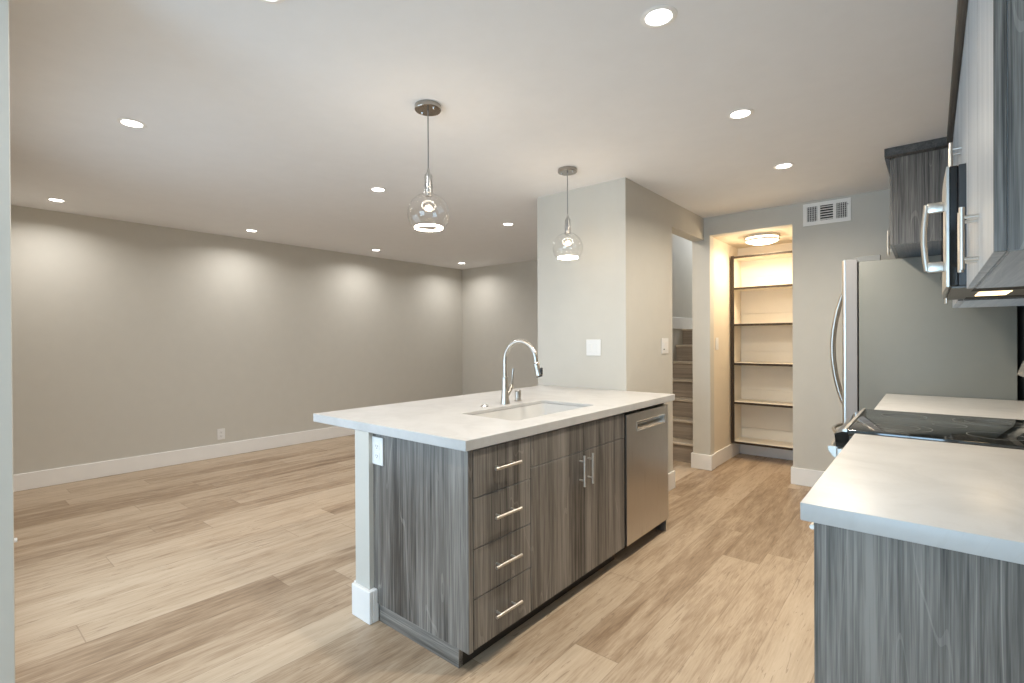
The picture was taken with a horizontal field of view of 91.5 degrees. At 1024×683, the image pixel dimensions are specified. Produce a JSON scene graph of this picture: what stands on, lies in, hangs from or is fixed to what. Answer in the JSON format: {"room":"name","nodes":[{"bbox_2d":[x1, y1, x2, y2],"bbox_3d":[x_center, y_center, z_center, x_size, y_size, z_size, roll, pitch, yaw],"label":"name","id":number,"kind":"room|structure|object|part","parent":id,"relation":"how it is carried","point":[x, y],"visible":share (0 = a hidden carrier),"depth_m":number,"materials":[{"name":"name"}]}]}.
{"room":"kitchen","nodes":[
{"label":"kitchen","id":0,"kind":"room"},
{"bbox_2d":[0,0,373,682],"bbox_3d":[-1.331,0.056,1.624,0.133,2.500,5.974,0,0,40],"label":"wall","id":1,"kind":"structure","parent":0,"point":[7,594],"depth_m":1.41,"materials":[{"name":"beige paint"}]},
{"bbox_2d":[352,580,378,624],"bbox_3d":[-0.053,1.218,3.121,0.161,0.150,2.053,0,0,40],"label":"baseboard","id":2,"kind":"structure","parent":1,"relation":"attached to","point":[365,606],"depth_m":2.31,"materials":[{"name":"white paint"}]},
{"bbox_2d":[11,205,462,474],"bbox_3d":[-2.781,0.044,6.338,0.150,2.500,6.130,0,0,40],"label":"wall","id":3,"kind":"structure","parent":0,"point":[130,339],"depth_m":5.44,"materials":[{"name":"beige paint"}]},
{"bbox_2d":[13,426,354,491],"bbox_3d":[-2.663,1.218,6.347,0.016,0.150,5.680,0,0,40],"label":"baseboard","id":4,"kind":"structure","parent":3,"relation":"attached to","point":[50,477],"depth_m":5.19,"materials":[{"name":"white paint"}]},
{"bbox_2d":[217,428,224,439],"bbox_3d":[-3.277,1.044,5.620,0.009,0.122,0.080,0,0,40],"label":"wall outlet","id":5,"kind":"object","parent":3,"relation":"attached to","point":[220,432],"visible":1,"depth_m":5.61,"materials":[{"name":"white plastic"}]},
{"bbox_2d":[14,435,813,682],"bbox_3d":[-0.481,1.352,3.844,6.975,0.120,10.950,0,0,40],"label":"floor","id":6,"kind":"structure","parent":0,"point":[238,568],"depth_m":2.60,"materials":[{"name":"brown wood"}]},
{"bbox_2d":[373,433,530,667],"bbox_3d":[-0.268,0.859,2.270,0.662,0.876,0.393,0,0,40],"label":"base cabinet","id":7,"kind":"object","parent":6,"relation":"on","point":[452,532],"visible":0.94,"depth_m":2.08,"materials":[{"name":"grey laminate"}]},
{"bbox_2d":[372,436,383,465],"bbox_3d":[-0.620,0.505,2.300,0.083,0.127,0.009,0,0,40],"label":"outlet","id":8,"kind":"object","parent":7,"relation":"attached to","point":[377,442],"visible":1,"depth_m":2.29,"materials":[{"name":"white plastic"}]},
{"bbox_3d":[-0.400,0.818,2.140,0.626,0.792,0.024,0,0,40],"label":"panel","id":9,"kind":"part","parent":7,"relation":"part of","materials":[{"name":"grey laminate"}]},
{"bbox_3d":[-0.043,0.520,2.096,0.020,0.185,0.362,0,0,40],"label":"drawer","id":10,"kind":"part","parent":7,"relation":"part of","materials":[{"name":"grey laminate"}]},
{"bbox_3d":[-0.042,0.715,2.096,0.020,0.197,0.362,0,0,40],"label":"drawer","id":11,"kind":"part","parent":7,"relation":"part of","materials":[{"name":"grey laminate"}]},
{"bbox_3d":[-0.041,0.913,2.097,0.020,0.192,0.362,0,0,40],"label":"drawer","id":12,"kind":"part","parent":7,"relation":"part of","materials":[{"name":"grey laminate"}]},
{"bbox_3d":[-0.040,1.111,2.098,0.020,0.196,0.362,0,0,40],"label":"drawer","id":13,"kind":"part","parent":7,"relation":"part of","materials":[{"name":"grey laminate"}]},
{"bbox_3d":[-0.021,0.513,2.078,0.036,0.013,0.163,0,0,40],"label":"handle","id":14,"kind":"part","parent":7,"relation":"part of","materials":[{"name":"silver metal"}]},
{"bbox_3d":[-0.020,0.712,2.078,0.036,0.013,0.163,0,0,40],"label":"handle","id":15,"kind":"part","parent":7,"relation":"part of","materials":[{"name":"silver metal"}]},
{"bbox_3d":[-0.019,0.912,2.079,0.036,0.013,0.163,0,0,40],"label":"handle","id":16,"kind":"part","parent":7,"relation":"part of","materials":[{"name":"silver metal"}]},
{"bbox_3d":[-0.018,1.112,2.080,0.036,0.013,0.163,0,0,40],"label":"handle","id":17,"kind":"part","parent":7,"relation":"part of","materials":[{"name":"silver metal"}]},
{"bbox_2d":[520,413,623,624],"bbox_3d":[0.145,0.855,2.760,0.660,0.876,0.888,0,0,40],"label":"base cabinet","id":18,"kind":"object","parent":6,"relation":"on","point":[577,471],"visible":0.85,"depth_m":2.50,"materials":[{"name":"grey laminate"}]},
{"bbox_2d":[313,385,674,451],"bbox_3d":[0.040,0.361,3.047,1.141,0.108,2.033,0,0,40],"label":"countertop","id":19,"kind":"structure","parent":18,"relation":"on","point":[451,422],"depth_m":2.58,"materials":[{"name":"white stone"}]},
{"bbox_3d":[0.037,0.340,3.129,0.047,0.066,0.047,0,0,40],"label":"air gap cap","id":20,"kind":"part","parent":19,"relation":"part of","materials":[{"name":"silver metal"}]},
{"bbox_2d":[500,339,542,404],"bbox_3d":[0.070,0.180,2.920,0.304,0.387,0.112,0,0,40],"label":"kitchen faucet","id":21,"kind":"object","parent":19,"relation":"on","point":[506,391],"visible":1,"depth_m":2.96,"materials":[{"name":"silver metal"}]},
{"bbox_3d":[-0.015,0.255,3.011,0.028,0.180,0.082,0,0,40],"label":"lever","id":22,"kind":"part","parent":21,"relation":"part of","materials":[{"name":"silver metal"}]},
{"bbox_2d":[474,403,582,420],"bbox_3d":[0.110,0.507,2.765,0.408,0.229,0.758,0,0,40],"label":"sink","id":23,"kind":"object","parent":19,"relation":"in","point":[535,410],"visible":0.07,"depth_m":3.03,"materials":[{"name":"white ceramic"}]},
{"bbox_3d":[0.221,0.886,2.408,0.020,0.640,0.442,0,0,40],"label":"door","id":24,"kind":"part","parent":18,"relation":"part of","materials":[{"name":"grey laminate"}]},
{"bbox_3d":[0.358,0.656,2.529,0.036,0.157,0.013,0,0,40],"label":"handle","id":25,"kind":"part","parent":18,"relation":"part of","materials":[{"name":"silver metal"}]},
{"bbox_3d":[0.410,0.656,2.591,0.036,0.157,0.013,0,0,40],"label":"handle","id":26,"kind":"part","parent":18,"relation":"part of","materials":[{"name":"silver metal"}]},
{"bbox_3d":[0.506,0.883,2.749,0.020,0.640,0.439,0,0,40],"label":"door","id":27,"kind":"part","parent":18,"relation":"part of","materials":[{"name":"grey laminate"}]},
{"bbox_2d":[623,404,667,545],"bbox_3d":[0.632,0.851,3.341,0.608,0.874,0.614,0,0,40],"label":"dishwasher","id":28,"kind":"object","parent":6,"relation":"on","point":[645,437],"visible":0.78,"depth_m":3.11,"materials":[{"name":"silver metal"}]},
{"bbox_3d":[0.873,0.513,3.192,0.036,0.050,0.405,0,0,40],"label":"pocket handle","id":29,"kind":"part","parent":28,"relation":"part of","materials":[{"name":"silver metal"}]},
{"bbox_2d":[673,329,692,462],"bbox_3d":[2.535,0.551,6.396,0.653,1.428,2.692,0,0,40],"label":"staircase","id":30,"kind":"structure","parent":6,"relation":"on","point":[683,365],"depth_m":5.77,"materials":[{"name":"white wood"}]},
{"bbox_2d":[809,522,1023,682],"bbox_3d":[1.108,0.857,1.166,0.690,0.876,0.500,0,0,40],"label":"base cabinet","id":31,"kind":"object","parent":6,"relation":"on","point":[887,610],"visible":0.6,"depth_m":1.06,"materials":[{"name":"grey laminate"}]},
{"bbox_2d":[800,434,1023,564],"bbox_3d":[1.289,0.394,1.372,0.680,0.042,1.094,0,0,40],"label":"countertop","id":32,"kind":"structure","parent":31,"relation":"on","point":[965,498],"depth_m":1.22,"materials":[{"name":"white stone"}]},
{"bbox_2d":[830,254,1016,432],"bbox_3d":[2.912,0.334,3.626,1.008,1.882,0.715,0,0,40],"label":"refrigerator","id":33,"kind":"object","parent":6,"relation":"on","point":[900,335],"visible":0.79,"depth_m":3.35,"materials":[{"name":"grey metal"}]},
{"bbox_3d":[2.537,0.051,3.881,0.106,0.900,0.030,0,0,40],"label":"handle","id":34,"kind":"part","parent":33,"relation":"part of","materials":[{"name":"silver metal"}]},
{"bbox_3d":[2.573,0.676,3.914,0.102,0.030,0.605,0,0,40],"label":"handle","id":35,"kind":"part","parent":33,"relation":"part of","materials":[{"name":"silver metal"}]},
{"bbox_3d":[2.594,0.051,3.950,0.106,0.900,0.030,0,0,40],"label":"handle","id":36,"kind":"part","parent":33,"relation":"part of","materials":[{"name":"silver metal"}]},
{"bbox_3d":[2.540,0.013,3.701,0.070,1.197,0.354,0,0,40],"label":"door","id":37,"kind":"part","parent":33,"relation":"part of","materials":[{"name":"silver metal"}]},
{"bbox_2d":[828,361,1023,456],"bbox_3d":[1.837,0.684,2.140,0.750,1.204,0.772,0,0,40],"label":"electric range","id":38,"kind":"object","parent":6,"relation":"on","point":[970,430],"visible":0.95,"depth_m":2.07,"materials":[{"name":"grey glass"}]},
{"bbox_3d":[1.566,0.463,2.366,0.046,0.050,0.680,0,0,40],"label":"oven handle","id":39,"kind":"part","parent":38,"relation":"part of","materials":[{"name":"silver metal"}]},
{"bbox_3d":[1.602,0.751,2.338,0.044,0.633,0.768,0,0,40],"label":"oven door","id":40,"kind":"part","parent":38,"relation":"part of","materials":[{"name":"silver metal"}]},
{"bbox_3d":[1.598,0.398,2.339,0.050,0.064,0.772,0,0,40],"label":"control panel","id":41,"kind":"part","parent":38,"relation":"part of","materials":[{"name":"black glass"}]},
{"bbox_3d":[1.606,0.360,2.332,0.016,0.012,0.772,0,0,40],"label":"trim","id":42,"kind":"part","parent":38,"relation":"part of","materials":[{"name":"silver metal"}]},
{"bbox_2d":[847,409,1023,449],"bbox_3d":[1.845,0.368,2.131,0.607,0.025,0.772,0,0,40],"label":"cooktop","id":43,"kind":"object","parent":38,"relation":"in","point":[970,430],"depth_m":2.06,"materials":[{"name":"black glass"}]},
{"bbox_3d":[2.486,0.842,2.806,0.690,0.876,1.068,0,0,40],"label":"base cabinet","id":44,"kind":"object","parent":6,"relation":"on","visible":0},
{"bbox_2d":[874,394,1023,419],"bbox_3d":[2.488,0.382,2.800,0.680,0.042,1.068,0,0,40],"label":"countertop","id":45,"kind":"structure","parent":44,"relation":"on","point":[976,407],"depth_m":2.79,"materials":[{"name":"white stone"}]},
{"bbox_2d":[9,0,968,269],"bbox_3d":[-1.113,-1.261,3.098,6.975,0.120,9.030,0,0,40],"label":"ceiling","id":46,"kind":"structure","parent":0,"point":[279,121],"depth_m":2.55,"materials":[{"name":"paint"}]},
{"bbox_2d":[46,198,66,201],"bbox_3d":[-3.833,-1.189,4.199,0.132,0.004,0.132,0,0,40],"label":"recessed light","id":47,"kind":"object","parent":46,"relation":"in","point":[50,199],"visible":1,"depth_m":4.19,"materials":[{"name":"white paint"}]},
{"bbox_2d":[117,118,146,128],"bbox_3d":[-2.079,-1.192,2.729,0.132,0.004,0.132,0,0,40],"label":"recessed light","id":48,"kind":"object","parent":46,"relation":"in","point":[128,122],"visible":1,"depth_m":2.73,"materials":[{"name":"white paint"}]},
{"bbox_2d":[121,120,141,126],"bbox_3d":[-2.079,-1.193,2.729,0.093,0.001,0.093,0,0,40],"label":"diffuser","id":49,"kind":"object","parent":48,"relation":"attached to","point":[130,123],"depth_m":2.73,"materials":[{"name":"white plastic"}]},
{"bbox_2d":[245,229,257,231],"bbox_3d":[-2.821,-1.199,5.403,0.132,0.004,0.132,0,0,40],"label":"recessed light","id":50,"kind":"object","parent":46,"relation":"in","point":[249,230],"visible":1,"depth_m":5.39,"materials":[{"name":"white paint"}]},
{"bbox_2d":[260,0,284,3],"bbox_3d":[-0.839,-1.194,1.700,0.132,0.004,0.132,0,0,40],"label":"recessed light","id":51,"kind":"object","parent":46,"relation":"in","point":[266,1],"visible":1,"depth_m":1.75,"materials":[{"name":"white paint"}]},
{"bbox_2d":[369,187,386,191],"bbox_3d":[-1.061,-1.202,3.952,0.132,0.004,0.132,0,0,40],"label":"recessed light","id":52,"kind":"object","parent":46,"relation":"in","point":[375,189],"visible":1,"depth_m":3.95,"materials":[{"name":"white paint"}]},
{"bbox_2d":[372,188,383,190],"bbox_3d":[-1.061,-1.204,3.952,0.093,0.001,0.093,0,0,40],"label":"diffuser","id":53,"kind":"object","parent":52,"relation":"attached to","point":[373,189],"depth_m":3.95,"materials":[{"name":"white plastic"}]},
{"bbox_2d":[407,100,449,232],"bbox_3d":[-0.427,-0.885,2.546,0.212,0.635,0.212,0,0,40],"label":"pendant lamp","id":54,"kind":"object","parent":46,"relation":"hanging from","point":[427,108],"visible":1,"depth_m":2.53,"materials":[{"name":"clear glass"}]},
{"bbox_3d":[-0.428,-1.020,2.545,0.006,0.314,0.006,0,0,40],"label":"cord","id":55,"kind":"part","parent":54,"relation":"part of","materials":[{"name":"grey plastic"}]},
{"bbox_2d":[424,168,432,196],"bbox_3d":[-0.427,-0.815,2.546,0.044,0.145,0.044,0,0,40],"label":"socket","id":56,"kind":"object","parent":54,"relation":"attached to","point":[428,185],"depth_m":2.53,"materials":[{"name":"metal"}]},
{"bbox_3d":[-0.426,-0.660,2.547,0.212,0.186,0.212,0,0,40],"label":"globe","id":57,"kind":"part","parent":54,"relation":"part of","materials":[{"name":"clear glass"}]},
{"bbox_2d":[502,223,513,225],"bbox_3d":[-0.041,-1.213,5.163,0.132,0.004,0.132,0,0,40],"label":"recessed light","id":58,"kind":"object","parent":46,"relation":"in","point":[505,224],"visible":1,"depth_m":5.17,"materials":[{"name":"white paint"}]},
{"bbox_2d":[553,166,582,260],"bbox_3d":[0.391,-0.893,3.506,0.212,0.635,0.212,0,0,40],"label":"pendant lamp","id":59,"kind":"object","parent":46,"relation":"hanging from","point":[567,171],"visible":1,"depth_m":3.49,"materials":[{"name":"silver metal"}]},
{"bbox_3d":[0.390,-1.028,3.505,0.006,0.314,0.006,0,0,40],"label":"cord","id":60,"kind":"part","parent":59,"relation":"part of","materials":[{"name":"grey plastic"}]},
{"bbox_2d":[565,214,570,234],"bbox_3d":[0.391,-0.824,3.506,0.044,0.145,0.044,0,0,40],"label":"socket","id":61,"kind":"object","parent":59,"relation":"attached to","point":[567,221],"depth_m":3.49,"materials":[{"name":"metal"}]},
{"bbox_3d":[0.392,-0.668,3.507,0.212,0.186,0.212,0,0,40],"label":"globe","id":62,"kind":"part","parent":59,"relation":"part of","materials":[{"name":"clear glass"}]},
{"bbox_2d":[640,5,676,27],"bbox_3d":[0.544,-1.202,1.851,0.132,0.004,0.132,0,0,40],"label":"recessed light","id":63,"kind":"object","parent":46,"relation":"in","point":[658,16],"visible":1,"depth_m":1.85,"materials":[{"name":"white paint"}]},
{"bbox_2d":[646,9,671,24],"bbox_3d":[0.544,-1.203,1.851,0.093,0.001,0.093,0,0,40],"label":"diffuser","id":64,"kind":"object","parent":63,"relation":"attached to","point":[653,16],"depth_m":1.85,"materials":[{"name":"white plastic"}]},
{"bbox_2d":[727,108,753,118],"bbox_3d":[1.214,-1.209,2.654,0.132,0.004,0.132,0,0,40],"label":"recessed light","id":65,"kind":"object","parent":46,"relation":"in","point":[741,113],"visible":1,"depth_m":2.65,"materials":[{"name":"white paint"}]},
{"bbox_2d":[731,110,749,117],"bbox_3d":[1.214,-1.210,2.654,0.093,0.001,0.093,0,0,40],"label":"diffuser","id":66,"kind":"object","parent":65,"relation":"attached to","point":[735,113],"depth_m":2.65,"materials":[{"name":"white plastic"}]},
{"bbox_2d":[773,162,794,168],"bbox_3d":[1.885,-1.216,3.460,0.132,0.004,0.132,0,0,40],"label":"recessed light","id":67,"kind":"object","parent":46,"relation":"in","point":[782,165],"visible":1,"depth_m":3.45,"materials":[{"name":"white paint"}]},
{"bbox_2d":[776,164,790,167],"bbox_3d":[1.885,-1.217,3.460,0.093,0.001,0.093,0,0,40],"label":"diffuser","id":68,"kind":"object","parent":67,"relation":"attached to","point":[778,165],"depth_m":3.45,"materials":[{"name":"white plastic"}]},
{"bbox_2d":[462,260,537,394],"bbox_3d":[0.561,0.021,7.416,3.582,2.500,0.120,0,0,40],"label":"wall","id":69,"kind":"structure","parent":0,"point":[500,302],"depth_m":8.00,"materials":[{"name":"beige paint"}]},
{"bbox_2d":[537,177,703,472],"bbox_3d":[2.015,-0.829,5.727,0.818,4.200,4.626,0,0,40],"label":"wall","id":70,"kind":"structure","parent":0,"point":[632,274],"depth_m":3.99,"materials":[{"name":"beige paint"}]},
{"bbox_2d":[586,339,600,355],"bbox_3d":[0.631,0.047,3.869,0.128,0.126,0.010,0,0,40],"label":"light switch","id":71,"kind":"object","parent":70,"relation":"attached to","point":[593,346],"visible":1,"depth_m":3.87,"materials":[{"name":"white plastic"}]},
{"bbox_2d":[661,338,668,353],"bbox_3d":[1.298,0.037,4.228,0.010,0.131,0.134,0,0,40],"label":"dimmer switch","id":72,"kind":"object","parent":70,"relation":"attached to","point":[664,341],"visible":1,"depth_m":4.21,"materials":[{"name":"white plastic"}]},
{"bbox_2d":[668,470,674,491],"bbox_3d":[1.097,1.208,4.071,0.131,0.150,0.882,0,0,40],"label":"baseboard","id":73,"kind":"structure","parent":70,"relation":"attached to","point":[671,476],"depth_m":4.30,"materials":[{"name":"white paint"}]},
{"bbox_2d":[672,317,692,328],"bbox_3d":[2.575,-0.241,6.944,0.012,0.149,1.850,0,0,40],"label":"baseboard","id":74,"kind":"structure","parent":70,"relation":"attached to","point":[677,322],"depth_m":6.50,"materials":[{"name":"white paint"}]},
{"bbox_2d":[714,238,791,452],"bbox_3d":[2.712,0.020,5.068,1.005,2.500,0.951,0,0,40],"label":"wall","id":75,"kind":"structure","parent":0,"point":[723,252],"depth_m":5.28,"materials":[{"name":"beige paint"}]},
{"bbox_2d":[715,338,718,349],"bbox_3d":[2.100,0.023,5.106,0.010,0.125,0.078,0,0,40],"label":"switch","id":76,"kind":"object","parent":75,"relation":"attached to","point":[716,339],"visible":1,"depth_m":5.09,"materials":[{"name":"white plastic"}]},
{"bbox_2d":[731,250,792,450],"bbox_3d":[2.814,0.087,5.255,0.878,2.027,0.318,0,0,40],"label":"pantry shelving","id":77,"kind":"object","parent":75,"relation":"attached to","point":[761,284],"visible":0.54,"depth_m":5.44,"materials":[{"name":"beige paint"}]},
{"bbox_3d":[2.811,0.238,5.250,0.838,0.020,0.296,0,0,40],"label":"shelf","id":78,"kind":"part","parent":77,"relation":"part of","materials":[{"name":"beige paint"}]},
{"bbox_3d":[2.805,-0.911,5.245,0.838,0.020,0.296,0,0,40],"label":"shelf","id":79,"kind":"part","parent":77,"relation":"part of","materials":[{"name":"beige paint"}]},
{"bbox_3d":[2.816,1.086,5.254,0.838,0.020,0.296,0,0,40],"label":"shelf","id":80,"kind":"part","parent":77,"relation":"part of","materials":[{"name":"beige paint"}]},
{"bbox_3d":[2.813,0.658,5.252,0.838,0.020,0.296,0,0,40],"label":"shelf","id":81,"kind":"part","parent":77,"relation":"part of","materials":[{"name":"beige paint"}]},
{"bbox_3d":[2.807,-0.574,5.247,0.838,0.020,0.296,0,0,40],"label":"shelf","id":82,"kind":"part","parent":77,"relation":"part of","materials":[{"name":"beige paint"}]},
{"bbox_2d":[714,227,791,248],"bbox_3d":[2.637,-1.091,5.056,0.901,0.080,0.851,0,0,40],"label":"ceiling","id":83,"kind":"structure","parent":0,"point":[736,240],"depth_m":5.08,"materials":[{"name":"beige paint"}]},
{"bbox_2d":[744,233,779,244],"bbox_3d":[2.483,-1.009,4.957,0.316,0.083,0.316,0,0,40],"label":"flush ceiling light","id":84,"kind":"object","parent":83,"relation":"attached to","point":[759,238],"visible":1,"depth_m":4.86,"materials":[{"name":"white glass"}]},
{"bbox_2d":[692,189,895,470],"bbox_3d":[2.738,0.023,4.349,2.290,2.500,0.115,0,0,40],"label":"wall","id":85,"kind":"structure","parent":0,"point":[818,251],"depth_m":4.39,"materials":[{"name":"beige paint"}]},
{"bbox_2d":[691,443,824,486],"bbox_3d":[3.007,1.195,4.679,2.306,0.150,0.982,0,0,40],"label":"baseboard","id":86,"kind":"structure","parent":85,"relation":"attached to","point":[799,476],"depth_m":5.04,"materials":[{"name":"white paint"}]},
{"bbox_2d":[803,197,850,226],"bbox_3d":[2.698,-1.109,4.283,0.350,0.192,0.023,0,0,40],"label":"air vent","id":87,"kind":"object","parent":85,"relation":"in","point":[839,210],"visible":1,"depth_m":4.28,"materials":[{"name":"white metal"}]},
{"bbox_2d":[1017,306,1023,400],"bbox_3d":[1.170,0.047,0.584,0.150,2.500,7.899,0,0,40],"label":"wall","id":88,"kind":"structure","parent":0,"point":[1020,309],"depth_m":3.24,"materials":[{"name":"black paint"}]},
{"bbox_2d":[887,148,948,258],"bbox_3d":[2.967,-0.918,3.378,0.683,0.608,1.058,0,0,40],"label":"upper cabinet","id":89,"kind":"object","parent":88,"relation":"attached to","point":[916,180],"visible":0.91,"depth_m":3.10,"materials":[{"name":"grey laminate"}]},
{"bbox_3d":[2.697,-0.707,3.556,0.040,0.168,0.013,0,0,40],"label":"handle","id":90,"kind":"part","parent":89,"relation":"part of","materials":[{"name":"silver metal"}]},
{"bbox_3d":[2.573,-0.884,3.362,0.020,0.542,0.526,0,0,40],"label":"door","id":91,"kind":"part","parent":89,"relation":"part of","materials":[{"name":"grey laminate"}]},
{"bbox_2d":[884,0,967,176],"bbox_3d":[2.062,-1.140,2.434,0.368,0.149,3.699,0,0,32],"label":"crown molding","id":92,"kind":"structure","parent":88,"relation":"attached to","point":[939,143],"depth_m":2.50,"materials":[{"name":"grey laminate"}]},
{"bbox_2d":[948,28,965,166],"bbox_3d":[1.994,-0.930,1.988,0.385,0.562,0.766,0,0,40],"label":"upper cabinet","id":93,"kind":"object","parent":88,"relation":"attached to","point":[961,102],"visible":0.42,"depth_m":2.06,"materials":[{"name":"grey laminate"}]},
{"bbox_3d":[1.888,-0.743,2.129,0.040,0.168,0.013,0,0,40],"label":"handle","id":94,"kind":"part","parent":93,"relation":"part of","materials":[{"name":"silver metal"}]},
{"bbox_3d":[1.837,-0.743,2.068,0.040,0.168,0.013,0,0,40],"label":"handle","id":95,"kind":"part","parent":93,"relation":"part of","materials":[{"name":"silver metal"}]},
{"bbox_3d":[2.009,-0.899,2.227,0.020,0.496,0.381,0,0,40],"label":"door","id":96,"kind":"part","parent":93,"relation":"part of","materials":[{"name":"grey laminate"}]},
{"bbox_3d":[1.762,-0.896,1.932,0.020,0.496,0.381,0,0,40],"label":"door","id":97,"kind":"part","parent":93,"relation":"part of","materials":[{"name":"grey laminate"}]},
{"bbox_2d":[921,163,1023,299],"bbox_3d":[1.962,-0.420,2.019,0.473,0.450,0.762,0,0,40],"label":"microwave","id":98,"kind":"object","parent":93,"relation":"attached to","point":[954,284],"visible":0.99,"depth_m":1.86,"materials":[{"name":"grey plastic"}]},
{"bbox_3d":[1.686,-0.415,2.002,0.072,0.277,0.020,0,0,40],"label":"handle","id":99,"kind":"part","parent":98,"relation":"part of","materials":[{"name":"silver metal"}]},
{"bbox_3d":[1.855,-0.424,2.110,0.024,0.437,0.762,0,0,40],"label":"door","id":100,"kind":"part","parent":98,"relation":"part of","materials":[{"name":"black glass"}]},
{"bbox_2d":[945,109,1023,307],"bbox_3d":[2.491,-0.706,2.579,0.385,1.020,0.764,0,0,40],"label":"upper cabinet","id":101,"kind":"object","parent":88,"relation":"attached to","point":[1012,301],"visible":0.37,"depth_m":2.57,"materials":[{"name":"grey laminate"}]},
{"bbox_3d":[2.506,-0.675,2.818,0.020,0.954,0.380,0,0,40],"label":"door","id":102,"kind":"part","parent":101,"relation":"part of","materials":[{"name":"grey laminate"}]},
{"bbox_3d":[2.259,-0.673,2.524,0.020,0.954,0.380,0,0,40],"label":"door","id":103,"kind":"part","parent":101,"relation":"part of","materials":[{"name":"grey laminate"}]},
{"bbox_2d":[957,0,1023,288],"bbox_3d":[1.422,-0.695,1.305,0.385,1.020,1.007,0,0,40],"label":"upper cabinet","id":104,"kind":"object","parent":88,"relation":"attached to","point":[994,222],"visible":1,"depth_m":1.07,"materials":[{"name":"grey laminate"}]},
{"bbox_3d":[1.272,-0.279,1.395,0.040,0.168,0.013,0,0,40],"label":"handle","id":105,"kind":"part","parent":104,"relation":"part of","materials":[{"name":"silver metal"}]},
{"bbox_3d":[1.225,-0.278,1.339,0.040,0.168,0.013,0,0,40],"label":"handle","id":106,"kind":"part","parent":104,"relation":"part of","materials":[{"name":"silver metal"}]},
{"bbox_3d":[1.595,-0.666,1.733,0.020,0.954,0.130,0,0,40],"label":"door","id":107,"kind":"part","parent":104,"relation":"part of","materials":[{"name":"grey laminate"}]},
{"bbox_3d":[1.411,-0.664,1.514,0.020,0.954,0.434,0,0,40],"label":"door","id":108,"kind":"part","parent":104,"relation":"part of","materials":[{"name":"grey laminate"}]},
{"bbox_3d":[1.129,-0.661,1.178,0.020,0.954,0.435,0,0,40],"label":"door","id":109,"kind":"part","parent":104,"relation":"part of","materials":[{"name":"grey laminate"}]}
]}

